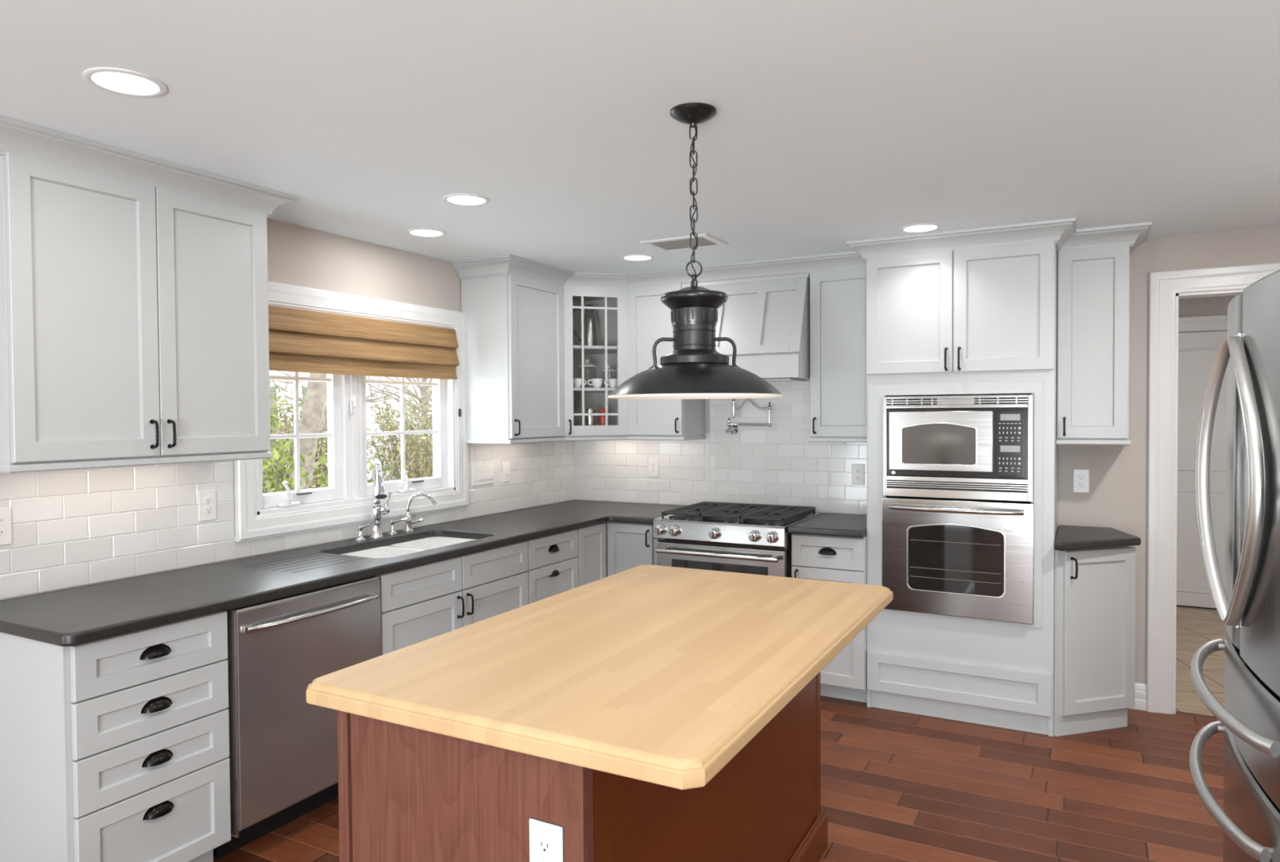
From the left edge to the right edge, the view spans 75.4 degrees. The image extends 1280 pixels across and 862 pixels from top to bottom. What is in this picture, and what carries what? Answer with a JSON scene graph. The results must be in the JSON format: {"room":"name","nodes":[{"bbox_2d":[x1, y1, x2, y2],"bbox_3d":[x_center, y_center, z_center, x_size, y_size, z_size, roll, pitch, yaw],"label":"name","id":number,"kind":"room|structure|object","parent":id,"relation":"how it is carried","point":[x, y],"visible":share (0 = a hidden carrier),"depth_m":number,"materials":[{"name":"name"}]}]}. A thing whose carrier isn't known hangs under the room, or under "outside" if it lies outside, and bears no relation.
{"room":"kitchen","nodes":[
{"label":"kitchen","id":0,"kind":"room"},
{"bbox_2d":[0,217,574,600],"bbox_3d":[-2.411,0.294,2.272,0.140,2.370,8.000,0,1,28],"label":"wall","id":1,"kind":"structure","parent":0,"point":[298,255],"depth_m":4.03,"materials":[{"name":"beige paint"}]},
{"bbox_2d":[0,506,12,545],"bbox_3d":[-2.089,0.313,2.697,0.008,0.122,0.075,0,1,28],"label":"outlet","id":2,"kind":"object","parent":1,"relation":"attached to","point":[6,534],"visible":1,"depth_m":2.71,"materials":[{"name":"white plastic"}]},
{"bbox_2d":[0,528,4,537],"bbox_3d":[-2.087,0.333,2.697,0.004,0.030,0.033,0,1,28],"label":"receptacle","id":3,"kind":"object","parent":2,"relation":"attached to","point":[2,530],"depth_m":2.70,"materials":[{"name":"white plastic"}]},
{"bbox_2d":[0,516,4,525],"bbox_3d":[-2.088,0.293,2.696,0.004,0.030,0.033,0,1,28],"label":"receptacle","id":4,"kind":"object","parent":2,"relation":"attached to","point":[2,518],"depth_m":2.70,"materials":[{"name":"white plastic"}]},
{"bbox_2d":[0,115,297,473],"bbox_3d":[-1.765,-0.396,2.881,0.410,1.022,1.047,0,1,28],"label":"upper cabinet","id":5,"kind":"object","parent":1,"relation":"attached to","point":[134,301],"visible":1,"depth_m":2.72,"materials":[{"name":"white paint"}]},
{"bbox_2d":[198,489,216,521],"bbox_3d":[-1.744,0.300,3.341,0.008,0.122,0.075,0,1,28],"label":"outlet","id":6,"kind":"object","parent":1,"relation":"attached to","point":[206,499],"visible":1,"depth_m":3.34,"materials":[{"name":"white plastic"}]},
{"bbox_2d":[204,506,212,514],"bbox_3d":[-1.742,0.320,3.340,0.004,0.030,0.033,0,1,28],"label":"receptacle","id":7,"kind":"object","parent":6,"relation":"attached to","point":[207,510],"depth_m":3.34,"materials":[{"name":"white plastic"}]},
{"bbox_2d":[204,497,212,504],"bbox_3d":[-1.743,0.281,3.339,0.004,0.030,0.033,0,1,28],"label":"receptacle","id":8,"kind":"object","parent":6,"relation":"attached to","point":[207,500],"depth_m":3.34,"materials":[{"name":"white plastic"}]},
{"bbox_2d":[0,440,574,599],"bbox_3d":[-1.310,0.283,4.168,0.009,0.471,3.602,0,1,28],"label":"backsplash","id":9,"kind":"structure","parent":1,"relation":"attached to","point":[73,528],"depth_m":3.14,"materials":[{"name":"white tile"}]},
{"bbox_2d":[233,280,469,542],"bbox_3d":[-1.398,-0.106,4.123,0.174,1.106,1.471,0,1,28],"label":"window","id":10,"kind":"structure","parent":1,"relation":"in","point":[347,499],"depth_m":4.01,"materials":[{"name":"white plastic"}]},
{"bbox_2d":[268,305,459,379],"bbox_3d":[-1.315,-0.413,4.081,0.053,0.286,1.223,0,1,28],"label":"roman shade","id":11,"kind":"object","parent":10,"relation":"attached to","point":[300,340],"visible":0.97,"depth_m":3.98,"materials":[{"name":"brown wood"}]},
{"bbox_2d":[471,463,493,486],"bbox_3d":[-0.928,0.256,4.858,0.013,0.119,0.202,0,1,28],"label":"light switch","id":12,"kind":"object","parent":1,"relation":"attached to","point":[482,474],"visible":1,"depth_m":4.86,"materials":[{"name":"white plastic"}]},
{"bbox_2d":[502,461,510,482],"bbox_3d":[-0.816,0.250,5.070,0.009,0.124,0.074,0,1,28],"label":"light switch","id":13,"kind":"object","parent":1,"relation":"attached to","point":[506,465],"visible":1,"depth_m":5.06,"materials":[{"name":"white plastic"}]},
{"bbox_2d":[450,253,575,444],"bbox_3d":[-0.721,-0.444,4.828,0.410,1.022,0.647,0,1,28],"label":"upper cabinet","id":14,"kind":"object","parent":1,"relation":"attached to","point":[513,306],"visible":1,"depth_m":4.67,"materials":[{"name":"white paint"}]},
{"bbox_2d":[262,370,429,478],"bbox_3d":[-12.040,-2.326,22.128,4.700,7.700,14.600,0,1,28],"label":"sky","id":15,"kind":"structure","parent":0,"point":[394,403],"depth_m":25.22,"materials":[{"name":"white"}]},
{"bbox_2d":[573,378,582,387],"bbox_3d":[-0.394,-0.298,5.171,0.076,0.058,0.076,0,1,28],"label":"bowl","id":16,"kind":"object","parent":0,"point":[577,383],"depth_m":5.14,"materials":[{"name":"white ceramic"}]},
{"bbox_2d":[0,0,1279,273],"bbox_3d":[-0.327,-0.911,1.122,4.890,0.060,8.235,0,1,28],"label":"ceiling","id":17,"kind":"structure","parent":0,"point":[835,122],"depth_m":2.34,"materials":[{"name":"white paint"}]},
{"bbox_2d":[82,66,167,97],"bbox_3d":[-1.319,-0.892,2.124,0.184,0.006,0.184,0,1,28],"label":"recessed light","id":18,"kind":"object","parent":17,"relation":"in","point":[115,80],"visible":1,"depth_m":2.12,"materials":[{"name":"white"}]},
{"bbox_2d":[405,227,446,237],"bbox_3d":[-1.004,-0.931,3.893,0.184,0.006,0.184,0,1,28],"label":"recessed light","id":19,"kind":"object","parent":17,"relation":"in","point":[419,232],"visible":1,"depth_m":3.88,"materials":[{"name":"white"}]},
{"bbox_2d":[442,193,489,206],"bbox_3d":[-0.693,-0.921,3.302,0.184,0.006,0.184,0,1,28],"label":"recessed light","id":20,"kind":"object","parent":17,"relation":"in","point":[460,199],"visible":1,"depth_m":3.29,"materials":[{"name":"white"}]},
{"bbox_2d":[620,253,653,261],"bbox_3d":[-0.014,-0.951,4.548,0.184,0.006,0.184,0,1,28],"label":"recessed light","id":21,"kind":"object","parent":17,"relation":"in","point":[633,257],"visible":1,"depth_m":4.54,"materials":[{"name":"white"}]},
{"bbox_2d":[639,233,728,252],"bbox_3d":[0.223,-0.944,4.169,0.360,0.008,0.285,0,1,28],"label":"ceiling vent","id":22,"kind":"object","parent":17,"relation":"in","point":[704,241],"visible":0.94,"depth_m":4.16,"materials":[{"name":"white metal"}]},
{"bbox_2d":[607,102,782,399],"bbox_3d":[0.154,-0.502,2.362,0.498,0.814,0.498,0,1,28],"label":"pendant lamp","id":23,"kind":"object","parent":17,"relation":"hanging from","point":[694,370],"visible":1,"depth_m":2.29,"materials":[{"name":"black metal"}]},
{"bbox_2d":[899,222,941,232],"bbox_3d":[1.308,-0.946,3.862,0.184,0.006,0.184,0,1,28],"label":"recessed light","id":24,"kind":"object","parent":17,"relation":"in","point":[924,227],"visible":1,"depth_m":3.86,"materials":[{"name":"white"}]},
{"bbox_2d":[213,606,1225,861],"bbox_3d":[0.633,1.490,2.247,5.540,0.060,11.020,0,1,28],"label":"floor","id":25,"kind":"structure","parent":0,"point":[896,786],"depth_m":3.30,"materials":[{"name":"brown wood"}]},
{"bbox_2d":[0,610,231,861],"bbox_3d":[-1.744,1.029,2.677,0.636,0.875,0.493,0,1,28],"label":"base cabinet","id":26,"kind":"object","parent":25,"relation":"on","point":[116,748],"visible":0.99,"depth_m":2.46,"materials":[{"name":"white paint"}]},
{"bbox_2d":[213,576,381,858],"bbox_3d":[-1.438,1.020,3.179,0.664,0.868,0.650,0,1,28],"label":"dishwasher","id":27,"kind":"object","parent":25,"relation":"on","point":[283,757],"visible":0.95,"depth_m":2.94,"materials":[{"name":"silver metal"}]},
{"bbox_2d":[375,536,528,655],"bbox_3d":[-1.058,0.998,3.926,0.644,0.875,1.003,0,1,28],"label":"base cabinet","id":28,"kind":"object","parent":25,"relation":"on","point":[422,602],"visible":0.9,"depth_m":3.71,"materials":[{"name":"white paint"}]},
{"bbox_2d":[524,528,578,604],"bbox_3d":[-0.716,0.982,4.583,0.626,0.875,0.475,0,1,28],"label":"base cabinet","id":29,"kind":"object","parent":25,"relation":"on","point":[553,559],"visible":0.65,"depth_m":4.42,"materials":[{"name":"white paint"}]},
{"bbox_2d":[337,671,827,861],"bbox_3d":[-0.002,1.018,2.335,0.645,0.888,1.555,0,1,28],"label":"kitchen island","id":30,"kind":"object","parent":25,"relation":"on","point":[406,793],"visible":0.33,"depth_m":1.73,"materials":[{"name":"brown wood"}]},
{"bbox_2d":[528,818,563,861],"bbox_3d":[-0.175,0.790,1.541,0.075,0.122,0.008,0,1,28],"label":"outlet","id":31,"kind":"object","parent":30,"relation":"attached to","point":[545,839],"visible":1,"depth_m":1.54,"materials":[{"name":"white plastic"}]},
{"bbox_2d":[537,835,552,861],"bbox_3d":[-0.176,0.790,1.539,0.033,0.068,0.004,0,1,28],"label":"receptacle","id":32,"kind":"object","parent":31,"relation":"attached to","point":[544,843],"depth_m":1.54,"materials":[{"name":"white plastic"}]},
{"bbox_2d":[306,564,893,790],"bbox_3d":[0.051,0.552,2.274,0.952,0.045,1.590,0,1,28],"label":"countertop","id":33,"kind":"structure","parent":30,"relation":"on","point":[662,675],"depth_m":1.86,"materials":[{"name":"beige wood"}]},
{"bbox_2d":[577,521,657,586],"bbox_3d":[-0.241,0.968,5.126,0.964,0.875,0.926,0,1,28],"label":"base cabinet","id":34,"kind":"object","parent":25,"relation":"on","point":[605,549],"visible":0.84,"depth_m":4.84,"materials":[{"name":"white paint"}]},
{"bbox_2d":[0,500,683,646],"bbox_3d":[-0.877,0.539,3.939,0.971,0.039,3.603,0,1,28],"label":"countertop","id":35,"kind":"structure","parent":34,"relation":"on","point":[75,616],"depth_m":3.04,"materials":[{"name":"grey stone"}]},
{"bbox_2d":[354,524,369,541],"bbox_3d":[-1.333,0.486,3.972,0.052,0.073,0.077,0,1,28],"label":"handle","id":36,"kind":"object","parent":35,"relation":"on","point":[359,538],"visible":1,"depth_m":3.95,"materials":[{"name":"silver metal"}]},
{"bbox_2d":[369,461,391,537],"bbox_3d":[-1.260,0.334,3.992,0.097,0.375,0.262,-1,1,-12],"label":"kitchen faucet","id":37,"kind":"object","parent":35,"relation":"on","point":[379,491],"visible":1,"depth_m":4.03,"materials":[{"name":"silver metal"}]},
{"bbox_2d":[386,517,406,534],"bbox_3d":[-1.232,0.481,4.190,0.052,0.073,0.112,0,1,28],"label":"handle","id":38,"kind":"object","parent":35,"relation":"on","point":[392,530],"visible":1,"depth_m":4.16,"materials":[{"name":"silver metal"}]},
{"bbox_2d":[340,536,475,558],"bbox_3d":[-1.068,0.667,3.897,0.457,0.211,0.819,0,1,28],"label":"sink","id":39,"kind":"object","parent":35,"relation":"in","point":[393,550],"visible":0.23,"depth_m":4.06,"materials":[{"name":"white ceramic"}]},
{"bbox_2d":[402,492,436,532],"bbox_3d":[-1.145,0.416,4.292,0.175,0.196,0.068,-1,1,-32],"label":"filter faucet","id":40,"kind":"object","parent":35,"relation":"on","point":[408,523],"visible":1,"depth_m":4.25,"materials":[{"name":"silver metal"}]},
{"bbox_2d":[653,501,820,577],"bbox_3d":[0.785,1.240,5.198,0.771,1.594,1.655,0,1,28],"label":"gas range","id":41,"kind":"object","parent":25,"relation":"on","point":[720,536],"visible":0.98,"depth_m":4.54,"materials":[{"name":"silver metal"}]},
{"bbox_2d":[654,510,820,529],"bbox_3d":[0.577,0.500,4.802,0.771,0.020,0.672,0,1,28],"label":"cooktop","id":42,"kind":"object","parent":41,"relation":"in","point":[686,522],"depth_m":4.56,"materials":[{"name":"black metal"}]},
{"bbox_2d":[791,533,866,702],"bbox_3d":[1.106,0.971,4.552,0.391,0.875,0.644,0,1,28],"label":"base cabinet","id":43,"kind":"object","parent":25,"relation":"on","point":[814,557],"visible":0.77,"depth_m":4.28,"materials":[{"name":"white paint"}]},
{"bbox_2d":[787,512,866,537],"bbox_3d":[1.105,0.513,4.547,0.393,0.038,0.658,0,1,28],"label":"countertop","id":44,"kind":"structure","parent":43,"relation":"on","point":[855,526],"depth_m":4.35,"materials":[{"name":"grey stone"}]},
{"bbox_2d":[845,217,1076,736],"bbox_3d":[1.651,0.227,4.238,1.023,2.370,0.669,0,1,28],"label":"tall cabinet","id":45,"kind":"object","parent":25,"relation":"on","point":[973,311],"visible":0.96,"depth_m":3.97,"materials":[{"name":"white paint"}]},
{"bbox_2d":[881,496,1034,624],"bbox_3d":[1.631,0.610,4.204,0.689,0.560,0.595,0,1,28],"label":"wall oven","id":46,"kind":"object","parent":45,"relation":"in","point":[960,557],"visible":1,"depth_m":3.98,"materials":[{"name":"silver metal"}]},
{"bbox_2d":[883,394,1033,502],"bbox_3d":[1.628,0.073,4.196,0.679,0.498,0.488,0,1,28],"label":"microwave","id":47,"kind":"object","parent":45,"relation":"in","point":[963,446],"visible":1,"depth_m":3.98,"materials":[{"name":"silver metal"}]},
{"bbox_2d":[999,457,1020,471],"bbox_3d":[1.731,0.157,3.875,0.092,0.066,0.002,0,1,28],"label":"print","id":48,"kind":"object","parent":47,"relation":"on","point":[1006,464],"depth_m":3.88},
{"bbox_2d":[998,422,1021,441],"bbox_3d":[1.730,0.005,3.872,0.096,0.084,0.002,0,1,28],"label":"print","id":49,"kind":"object","parent":47,"relation":"on","point":[1007,432],"depth_m":3.87},
{"bbox_2d":[1053,546,1135,736],"bbox_3d":[2.204,0.975,4.013,0.335,0.875,0.578,0,1,28],"label":"base cabinet","id":50,"kind":"object","parent":25,"relation":"on","point":[1095,629],"visible":1,"depth_m":3.88,"materials":[{"name":"white paint"}]},
{"bbox_2d":[1054,524,1141,551],"bbox_3d":[2.192,0.519,3.965,0.354,0.038,0.668,0,1,28],"label":"countertop","id":51,"kind":"structure","parent":50,"relation":"on","point":[1068,538],"depth_m":3.88,"materials":[{"name":"grey stone"}]},
{"bbox_2d":[1189,269,1279,861],"bbox_3d":[1.578,0.584,1.627,0.816,1.765,0.920,0,1,28],"label":"refrigerator","id":52,"kind":"object","parent":25,"relation":"on","point":[1249,604],"visible":1,"depth_m":1.64,"materials":[{"name":"silver metal"}]},
{"bbox_2d":[574,226,1279,684],"bbox_3d":[1.599,0.216,4.725,4.890,2.370,0.115,0,1,28],"label":"wall","id":53,"kind":"structure","parent":0,"point":[1117,499],"depth_m":4.17,"materials":[{"name":"beige paint"}]},
{"bbox_2d":[562,271,629,440],"bbox_3d":[-0.326,-0.457,5.302,0.641,1.022,0.635,0,1,28],"label":"upper cabinet","id":54,"kind":"object","parent":53,"relation":"attached to","point":[607,292],"visible":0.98,"depth_m":5.13,"materials":[{"name":"white paint"}]},
{"bbox_2d":[573,378,586,387],"bbox_3d":[-0.390,-0.298,5.173,0.082,0.058,0.084,0,1,28],"label":"cup","id":55,"kind":"object","parent":54,"relation":"on","point":[577,383],"visible":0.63,"depth_m":5.14,"materials":[{"name":"white ceramic"}]},
{"bbox_2d":[573,304,599,346],"bbox_3d":[-0.360,-0.680,5.422,0.182,0.292,0.119,0,1,9],"label":"thermal carafe","id":56,"kind":"object","parent":54,"relation":"on","point":[590,323],"visible":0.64,"depth_m":5.37,"materials":[{"name":"silver metal"}]},
{"bbox_2d":[577,358,595,367],"bbox_3d":[-0.341,-0.371,5.345,0.120,0.195,0.120,0,1,28],"label":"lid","id":57,"kind":"object","parent":54,"relation":"on","point":[587,364],"visible":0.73,"depth_m":5.32,"materials":[{"name":"glass"}]},
{"bbox_2d":[584,408,595,425],"bbox_3d":[-0.315,-0.060,5.226,0.068,0.160,0.068,0,1,28],"label":"canister","id":58,"kind":"object","parent":54,"relation":"in","point":[588,420],"visible":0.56,"depth_m":5.20,"materials":[{"name":"silver metal"}]},
{"bbox_2d":[573,387,616,393],"bbox_3d":[-0.337,-0.263,5.319,0.573,0.018,0.588,0,1,28],"label":"shelf","id":59,"kind":"object","parent":54,"relation":"attached to","point":[575,390],"depth_m":5.14,"materials":[{"name":"white paint"}]},
{"bbox_2d":[573,345,617,355],"bbox_3d":[-0.338,-0.522,5.313,0.573,0.018,0.588,0,1,28],"label":"shelf","id":60,"kind":"object","parent":54,"relation":"attached to","point":[577,349],"depth_m":5.22,"materials":[{"name":"white paint"}]},
{"bbox_2d":[587,378,603,387],"bbox_3d":[-0.274,-0.300,5.211,0.082,0.058,0.084,0,1,28],"label":"cup","id":61,"kind":"object","parent":54,"relation":"on","point":[596,383],"visible":0.94,"depth_m":5.19,"materials":[{"name":"white ceramic"}]},
{"bbox_2d":[599,407,604,425],"bbox_3d":[-0.234,-0.066,5.250,0.060,0.170,0.060,0,1,28],"label":"pepper mill","id":62,"kind":"object","parent":54,"relation":"in","point":[602,418],"visible":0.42,"depth_m":5.23,"materials":[{"name":"red ceramic"}]},
{"bbox_2d":[601,364,616,371],"bbox_3d":[-0.201,-0.353,5.373,0.096,0.156,0.096,0,1,28],"label":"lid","id":63,"kind":"object","parent":54,"relation":"on","point":[609,369],"visible":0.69,"depth_m":5.34,"materials":[{"name":"glass"}]},
{"bbox_2d":[604,378,617,387],"bbox_3d":[-0.173,-0.301,5.241,0.082,0.058,0.084,0,1,28],"label":"cup","id":64,"kind":"object","parent":54,"relation":"on","point":[612,383],"visible":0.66,"depth_m":5.22,"materials":[{"name":"white ceramic"}]},
{"bbox_2d":[648,457,658,476],"bbox_3d":[0.087,0.241,5.457,0.075,0.122,0.008,0,1,28],"label":"outlet","id":65,"kind":"object","parent":53,"relation":"attached to","point":[653,463],"visible":1,"depth_m":5.45,"materials":[{"name":"white plastic"}]},
{"bbox_2d":[626,268,706,440],"bbox_3d":[0.155,-0.457,5.180,0.386,1.022,0.409,0,1,28],"label":"upper cabinet","id":66,"kind":"object","parent":53,"relation":"attached to","point":[649,320],"visible":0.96,"depth_m":5.08,"materials":[{"name":"white paint"}]},
{"bbox_2d":[573,380,866,515],"bbox_3d":[0.489,0.081,5.246,2.160,0.806,0.009,0,1,28],"label":"backsplash","id":67,"kind":"structure","parent":53,"relation":"attached to","point":[776,464],"depth_m":5.16,"materials":[{"name":"white tile"}]},
{"bbox_2d":[672,255,809,382],"bbox_3d":[0.635,-0.627,4.856,0.780,0.676,0.503,0,1,28],"label":"range hood","id":68,"kind":"object","parent":53,"relation":"attached to","point":[766,313],"visible":0.62,"depth_m":4.64,"materials":[{"name":"white paint"}]},
{"bbox_2d":[724,399,771,434],"bbox_3d":[0.671,-0.090,5.102,0.306,0.219,0.066,0,1,28],"label":"pot filler","id":69,"kind":"object","parent":53,"relation":"attached to","point":[733,428],"visible":1,"depth_m":5.10,"materials":[{"name":"silver metal"}]},
{"bbox_2d":[805,250,866,442],"bbox_3d":[1.165,-0.452,4.638,0.378,1.022,0.409,0,1,28],"label":"upper cabinet","id":70,"kind":"object","parent":53,"relation":"attached to","point":[837,281],"visible":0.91,"depth_m":4.53,"materials":[{"name":"white paint"}]},
{"bbox_2d":[851,463,864,484],"bbox_3d":[1.269,0.254,4.823,0.075,0.122,0.008,0,1,28],"label":"outlet","id":71,"kind":"object","parent":53,"relation":"attached to","point":[857,470],"visible":1,"depth_m":4.82,"materials":[{"name":"white plastic"}]},
{"bbox_2d":[854,475,860,480],"bbox_3d":[1.268,0.273,4.822,0.033,0.030,0.004,0,1,28],"label":"receptacle","id":72,"kind":"object","parent":71,"relation":"attached to","point":[857,477],"depth_m":4.82,"materials":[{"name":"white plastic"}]},
{"bbox_2d":[854,468,860,473],"bbox_3d":[1.268,0.234,4.821,0.033,0.030,0.004,0,1,28],"label":"receptacle","id":73,"kind":"object","parent":71,"relation":"attached to","point":[856,470],"depth_m":4.82,"materials":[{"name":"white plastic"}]},
{"bbox_2d":[1072,469,1089,493],"bbox_3d":[2.285,0.259,4.288,0.075,0.122,0.008,0,1,28],"label":"outlet","id":74,"kind":"object","parent":53,"relation":"attached to","point":[1081,480],"visible":1,"depth_m":4.29,"materials":[{"name":"white plastic"}]},
{"bbox_2d":[1077,481,1084,488],"bbox_3d":[2.284,0.279,4.287,0.033,0.030,0.004,0,1,28],"label":"receptacle","id":75,"kind":"object","parent":74,"relation":"attached to","point":[1080,484],"depth_m":4.28,"materials":[{"name":"white plastic"}]},
{"bbox_2d":[1077,474,1084,479],"bbox_3d":[2.284,0.240,4.286,0.033,0.030,0.004,0,1,28],"label":"receptacle","id":76,"kind":"object","parent":74,"relation":"attached to","point":[1080,477],"depth_m":4.28,"materials":[{"name":"white plastic"}]},
{"bbox_2d":[1056,221,1152,445],"bbox_3d":[2.261,-0.447,4.051,0.388,1.022,0.410,0,1,28],"label":"upper cabinet","id":77,"kind":"object","parent":53,"relation":"attached to","point":[1093,264],"visible":0.96,"depth_m":3.95,"materials":[{"name":"white paint"}]},
{"bbox_2d":[1127,683,1146,711],"bbox_3d":[2.510,1.342,4.189,0.091,0.130,0.016,0,1,28],"label":"baseboard","id":78,"kind":"structure","parent":53,"relation":"attached to","point":[1140,690],"depth_m":4.18,"materials":[{"name":"white wood"}]},
{"bbox_2d":[1146,262,1279,714],"bbox_3d":[3.011,0.310,3.960,1.001,2.197,0.152,0,1,28],"label":"trim","id":79,"kind":"structure","parent":53,"relation":"attached to","point":[1166,287],"depth_m":4.10,"materials":[{"name":"white wood"}]},
{"bbox_2d":[1177,295,1235,333],"bbox_3d":[4.370,0.125,6.304,2.800,2.450,0.120,0,1,28],"label":"wall","id":80,"kind":"structure","parent":0,"point":[1214,305],"depth_m":6.26,"materials":[{"name":"beige paint"}]},
{"bbox_2d":[1176,315,1226,609],"bbox_3d":[4.247,0.241,6.287,1.034,2.220,0.027,0,1,28],"label":"door","id":81,"kind":"structure","parent":80,"relation":"in","point":[1197,351],"depth_m":6.29,"materials":[{"name":"white wood"}]},
{"label":"outside","id":82,"kind":"structure","parent":0,"visible":0},
{"bbox_2d":[264,448,432,493],"bbox_3d":[-11.547,1.431,27.630,39.800,0.050,52.000,0,1,28],"label":"ground","id":83,"kind":"structure","parent":82,"point":[432,449],"depth_m":25.23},
{"bbox_2d":[262,420,309,493],"bbox_3d":[-2.630,0.869,5.776,0.707,1.881,0.762,-1,2,-42],"label":"shrub","id":84,"kind":"object","parent":83,"relation":"on","point":[268,483],"visible":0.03,"depth_m":5.82,"materials":[{"name":"green plant"}]},
{"bbox_2d":[262,379,327,493],"bbox_3d":[-5.282,0.408,12.380,1.353,2.561,1.622,-1,1,-30],"label":"shrub","id":85,"kind":"object","parent":83,"relation":"on","point":[273,425],"visible":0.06,"depth_m":12.14,"materials":[{"name":"green plant"}]},
{"bbox_2d":[265,391,328,488],"bbox_3d":[-4.053,0.607,10.245,1.191,2.238,1.111,0,1,28],"label":"shrub","id":86,"kind":"object","parent":83,"relation":"on","point":[325,468],"visible":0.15,"depth_m":10.01,"materials":[{"name":"green plant"}]},
{"bbox_2d":[290,373,326,489],"bbox_3d":[-2.756,-1.116,7.804,2.258,5.774,1.836,-1,2,-40],"label":"tree","id":87,"kind":"object","parent":83,"relation":"on","point":[310,421],"visible":0.07,"depth_m":7.52,"materials":[{"name":"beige plant"}]},
{"bbox_2d":[270,370,399,480],"bbox_3d":[-3.443,0.278,9.233,1.542,2.989,1.574,-1,1,-13],"label":"tree","id":88,"kind":"object","parent":83,"relation":"on","point":[323,426],"visible":0.15,"depth_m":9.22,"materials":[{"name":"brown plant"}]},
{"bbox_2d":[300,451,391,488],"bbox_3d":[-2.270,0.918,6.612,0.683,1.744,0.761,0,1,28],"label":"shrub","id":89,"kind":"object","parent":83,"relation":"on","point":[321,460],"visible":0.02,"depth_m":6.45,"materials":[{"name":"green plant"}]},
{"bbox_2d":[365,375,432,463],"bbox_3d":[-4.091,-1.850,16.430,4.172,6.901,4.470,0,1,28],"label":"tree","id":90,"kind":"object","parent":83,"relation":"on","point":[428,398],"visible":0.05,"depth_m":16.43,"materials":[{"name":"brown plant"}]},
{"bbox_2d":[366,384,433,481],"bbox_3d":[-3.549,0.427,13.487,2.163,2.448,2.112,0,1,28],"label":"shrub","id":91,"kind":"object","parent":83,"relation":"on","point":[393,451],"visible":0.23,"depth_m":12.98,"materials":[{"name":"green plant"}]},
{"bbox_2d":[384,417,433,481],"bbox_3d":[-1.838,0.780,7.372,0.677,1.980,0.820,0,1,28],"label":"shrub","id":92,"kind":"object","parent":83,"relation":"on","point":[418,458],"visible":0.08,"depth_m":7.21,"materials":[{"name":"green plant"}]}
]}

